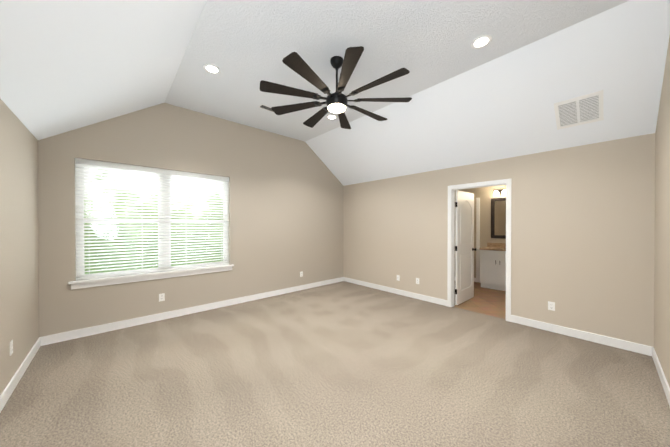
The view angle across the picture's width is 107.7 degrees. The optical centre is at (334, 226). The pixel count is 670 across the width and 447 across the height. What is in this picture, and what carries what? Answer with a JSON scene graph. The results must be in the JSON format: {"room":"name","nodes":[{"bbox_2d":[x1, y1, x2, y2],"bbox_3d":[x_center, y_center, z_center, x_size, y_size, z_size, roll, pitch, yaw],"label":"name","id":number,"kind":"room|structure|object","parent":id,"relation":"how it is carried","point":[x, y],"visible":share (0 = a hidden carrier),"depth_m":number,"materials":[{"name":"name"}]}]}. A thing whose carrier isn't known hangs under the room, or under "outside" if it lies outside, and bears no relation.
{"room":"empty bedroom","nodes":[
{"label":"empty bedroom","id":0,"kind":"room"},
{"bbox_2d":[0,99,38,394],"bbox_3d":[-1.940,0.214,1.049,0.150,2.440,4.875,0,0,-42],"label":"wall","id":1,"kind":"structure","parent":0,"point":[19,273],"depth_m":2.27,"materials":[{"name":"beige paint"}]},
{"bbox_2d":[10,340,12,355],"bbox_3d":[-2.793,1.048,2.113,0.007,0.114,0.070,0,0,-42],"label":"electrical outlet","id":2,"kind":"object","parent":1,"relation":"attached to","point":[11,347],"visible":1,"depth_m":2.11,"materials":[{"name":"white plastic"}]},
{"bbox_2d":[0,337,43,411],"bbox_3d":[-1.876,1.381,1.104,0.018,0.105,4.830,0,0,-42],"label":"baseboard","id":3,"kind":"structure","parent":1,"relation":"attached to","point":[7,392],"depth_m":2.25,"materials":[{"name":"white wood"}]},
{"bbox_2d":[38,103,343,336],"bbox_3d":[-1.701,-0.320,4.650,5.440,3.470,0.150,0,0,-42],"label":"wall","id":4,"kind":"structure","parent":0,"point":[286,211],"depth_m":4.12,"materials":[{"name":"beige paint"}]},
{"bbox_2d":[68,264,233,289],"bbox_3d":[-2.605,0.743,3.766,2.025,0.103,0.127,0,0,-42],"label":"window sill","id":5,"kind":"structure","parent":4,"relation":"attached to","point":[96,282],"depth_m":3.56,"materials":[{"name":"white wood"}]},
{"bbox_2d":[75,165,228,277],"bbox_3d":[-2.668,-0.078,3.831,1.918,1.595,0.060,0,0,-42],"label":"window","id":6,"kind":"structure","parent":4,"relation":"in","point":[144,229],"depth_m":3.77,"materials":[{"name":"white plastic"}]},
{"bbox_2d":[75,158,228,279],"bbox_3d":[-2.618,-0.095,3.776,1.903,1.557,0.078,0,0,-42],"label":"window blind","id":7,"kind":"object","parent":6,"relation":"attached to","point":[87,163],"visible":1,"depth_m":3.62,"materials":[{"name":"white plastic"}]},
{"bbox_2d":[159,293,164,301],"bbox_3d":[-2.627,1.080,3.714,0.070,0.114,0.007,0,0,-42],"label":"electrical outlet","id":8,"kind":"object","parent":4,"relation":"attached to","point":[162,297],"visible":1,"depth_m":3.72,"materials":[{"name":"white plastic"}]},
{"bbox_2d":[42,277,343,344],"bbox_3d":[-1.645,1.363,4.595,5.044,0.105,0.018,0,0,-42],"label":"baseboard","id":9,"kind":"structure","parent":4,"relation":"attached to","point":[49,339],"depth_m":3.75,"materials":[{"name":"white wood"}]},
{"bbox_2d":[0,281,669,446],"bbox_3d":[-0.053,1.455,2.762,5.240,0.060,5.175,0,0,-42],"label":"floor carpet","id":10,"kind":"object","parent":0,"point":[343,364],"visible":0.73,"depth_m":2.22,"materials":[{"name":"beige carpet"}]},
{"bbox_2d":[0,0,669,185],"bbox_3d":[-0.016,-1.530,2.780,5.440,1.030,4.875,0,0,-42],"label":"ceiling","id":11,"kind":"structure","parent":0,"point":[67,65],"depth_m":2.55,"materials":[{"name":"white paint"}]},
{"bbox_2d":[203,64,220,73],"bbox_3d":[-1.465,-1.872,2.920,0.190,0.008,0.190,0,0,-42],"label":"recessed light","id":12,"kind":"object","parent":11,"relation":"in","point":[211,68],"visible":1,"depth_m":2.92,"materials":[{"name":"white glass"}]},
{"bbox_2d":[258,104,272,111],"bbox_3d":[-1.069,-1.875,3.898,0.270,0.012,0.125,0,0,-42],"label":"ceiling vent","id":13,"kind":"object","parent":11,"relation":"in","point":[265,107],"visible":0.69,"depth_m":3.87,"materials":[{"name":"grey metal"}]},
{"bbox_2d":[326,115,336,119],"bbox_3d":[-0.055,-1.879,4.223,0.190,0.008,0.190,0,0,-42],"label":"recessed light","id":14,"kind":"object","parent":11,"relation":"in","point":[331,117],"visible":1,"depth_m":4.23,"materials":[{"name":"white glass"}]},
{"bbox_2d":[260,46,411,128],"bbox_3d":[0.033,-1.590,2.775,1.646,0.570,1.660,0,0,-42],"label":"ceiling fan","id":15,"kind":"object","parent":11,"relation":"hanging from","point":[337,101],"visible":0.98,"depth_m":2.60,"materials":[{"name":"black metal"}]},
{"bbox_2d":[471,35,491,48],"bbox_3d":[1.487,-1.869,2.488,0.190,0.008,0.190,0,0,-42],"label":"recessed light","id":16,"kind":"object","parent":11,"relation":"in","point":[482,41],"visible":1,"depth_m":2.48,"materials":[{"name":"white"}]},
{"bbox_2d":[554,90,603,129],"bbox_3d":[2.789,-1.312,2.806,0.390,0.009,0.380,0,-35,48],"label":"ceiling vent","id":17,"kind":"object","parent":11,"relation":"in","point":[582,110],"visible":1,"depth_m":2.79,"materials":[{"name":"white metal"}]},
{"bbox_2d":[459,185,505,277],"bbox_3d":[4.149,0.190,5.594,0.100,2.440,2.700,0,0,-42],"label":"wall","id":18,"kind":"structure","parent":0,"point":[484,195],"depth_m":6.03,"materials":[{"name":"beige paint"}]},
{"bbox_2d":[474,198,479,282],"bbox_3d":[2.606,0.350,5.541,2.260,2.120,0.510,0,0,-42],"label":"door frame","id":19,"kind":"structure","parent":18,"relation":"attached to","point":[477,279],"depth_m":6.13,"materials":[{"name":"white wood"}]},
{"bbox_2d":[491,197,505,238],"bbox_3d":[4.085,-0.190,5.562,0.034,0.960,0.948,0,0,-42],"label":"bathroom mirror","id":20,"kind":"object","parent":18,"relation":"attached to","point":[498,217],"visible":0.33,"depth_m":5.80,"materials":[{"name":"black mirror"}]},
{"bbox_2d":[493,189,505,195],"bbox_3d":[4.031,-0.784,5.509,0.174,0.150,0.840,0,0,-42],"label":"sconce","id":21,"kind":"object","parent":18,"relation":"attached to","point":[498,192],"visible":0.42,"depth_m":5.70,"materials":[{"name":"white glass"}]},
{"bbox_2d":[343,133,654,346],"bbox_3d":[1.898,0.196,4.519,0.120,2.440,4.875,0,0,-42],"label":"wall","id":22,"kind":"structure","parent":0,"point":[582,237],"depth_m":3.29,"materials":[{"name":"beige paint"}]},
{"bbox_2d":[344,277,446,305],"bbox_3d":[1.112,1.359,5.295,0.014,0.105,2.620,0,0,-42],"label":"baseboard","id":23,"kind":"structure","parent":22,"relation":"attached to","point":[401,292],"depth_m":5.03,"materials":[{"name":"white wood"}]},
{"bbox_2d":[455,190,476,304],"bbox_3d":[2.447,0.382,4.605,0.785,2.046,0.167,0,0,-41],"label":"door","id":24,"kind":"structure","parent":22,"relation":"in","point":[464,250],"depth_m":4.55,"materials":[{"name":"white wood"}]},
{"bbox_2d":[447,178,511,321],"bbox_3d":[2.351,0.355,4.020,0.152,2.127,0.929,0,0,-42],"label":"door frame","id":25,"kind":"structure","parent":22,"relation":"attached to","point":[451,252],"depth_m":4.12,"materials":[{"name":"white wood"}]},
{"bbox_2d":[548,301,554,310],"bbox_3d":[2.919,1.077,3.300,0.007,0.114,0.070,0,0,-42],"label":"electrical outlet","id":26,"kind":"object","parent":22,"relation":"attached to","point":[551,305],"visible":1,"depth_m":3.30,"materials":[{"name":"white plastic"}]},
{"bbox_2d":[511,315,647,354],"bbox_3d":[3.043,1.370,3.162,0.017,0.105,1.285,0,0,-42],"label":"baseboard","id":27,"kind":"structure","parent":22,"relation":"attached to","point":[618,343],"depth_m":3.06,"materials":[{"name":"white wood"}]},
{"bbox_2d":[654,36,669,386],"bbox_3d":[1.669,-0.300,0.923,5.440,3.470,0.150,0,0,-42],"label":"wall","id":28,"kind":"structure","parent":0,"point":[662,259],"depth_m":2.28,"materials":[{"name":"beige paint"}]},
{"bbox_2d":[648,346,669,405],"bbox_3d":[1.614,1.382,0.993,5.047,0.105,0.015,0,0,-42],"label":"baseboard","id":29,"kind":"structure","parent":28,"relation":"attached to","point":[651,351],"depth_m":2.26,"materials":[{"name":"white wood"}]},
{"label":"outside","id":30,"kind":"structure","parent":0,"visible":0},
{"bbox_2d":[84,167,222,273],"bbox_3d":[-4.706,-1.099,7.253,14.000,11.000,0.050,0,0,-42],"label":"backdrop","id":31,"kind":"structure","parent":30,"point":[148,226],"depth_m":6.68,"materials":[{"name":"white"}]},
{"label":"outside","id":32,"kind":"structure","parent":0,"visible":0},
{"bbox_2d":[454,282,505,318],"bbox_3d":[3.277,1.444,4.813,2.450,0.060,2.700,0,0,-42],"label":"floor","id":33,"kind":"structure","parent":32,"point":[488,301],"depth_m":4.54,"materials":[{"name":"beige tile"}]},
{"bbox_2d":[479,242,505,290],"bbox_3d":[3.995,0.874,5.250,0.587,1.075,1.450,0,0,-42],"label":"bathroom vanity","id":34,"kind":"object","parent":33,"relation":"on","point":[492,265],"visible":0.27,"depth_m":5.43,"materials":[{"name":"white wood"}]}
]}

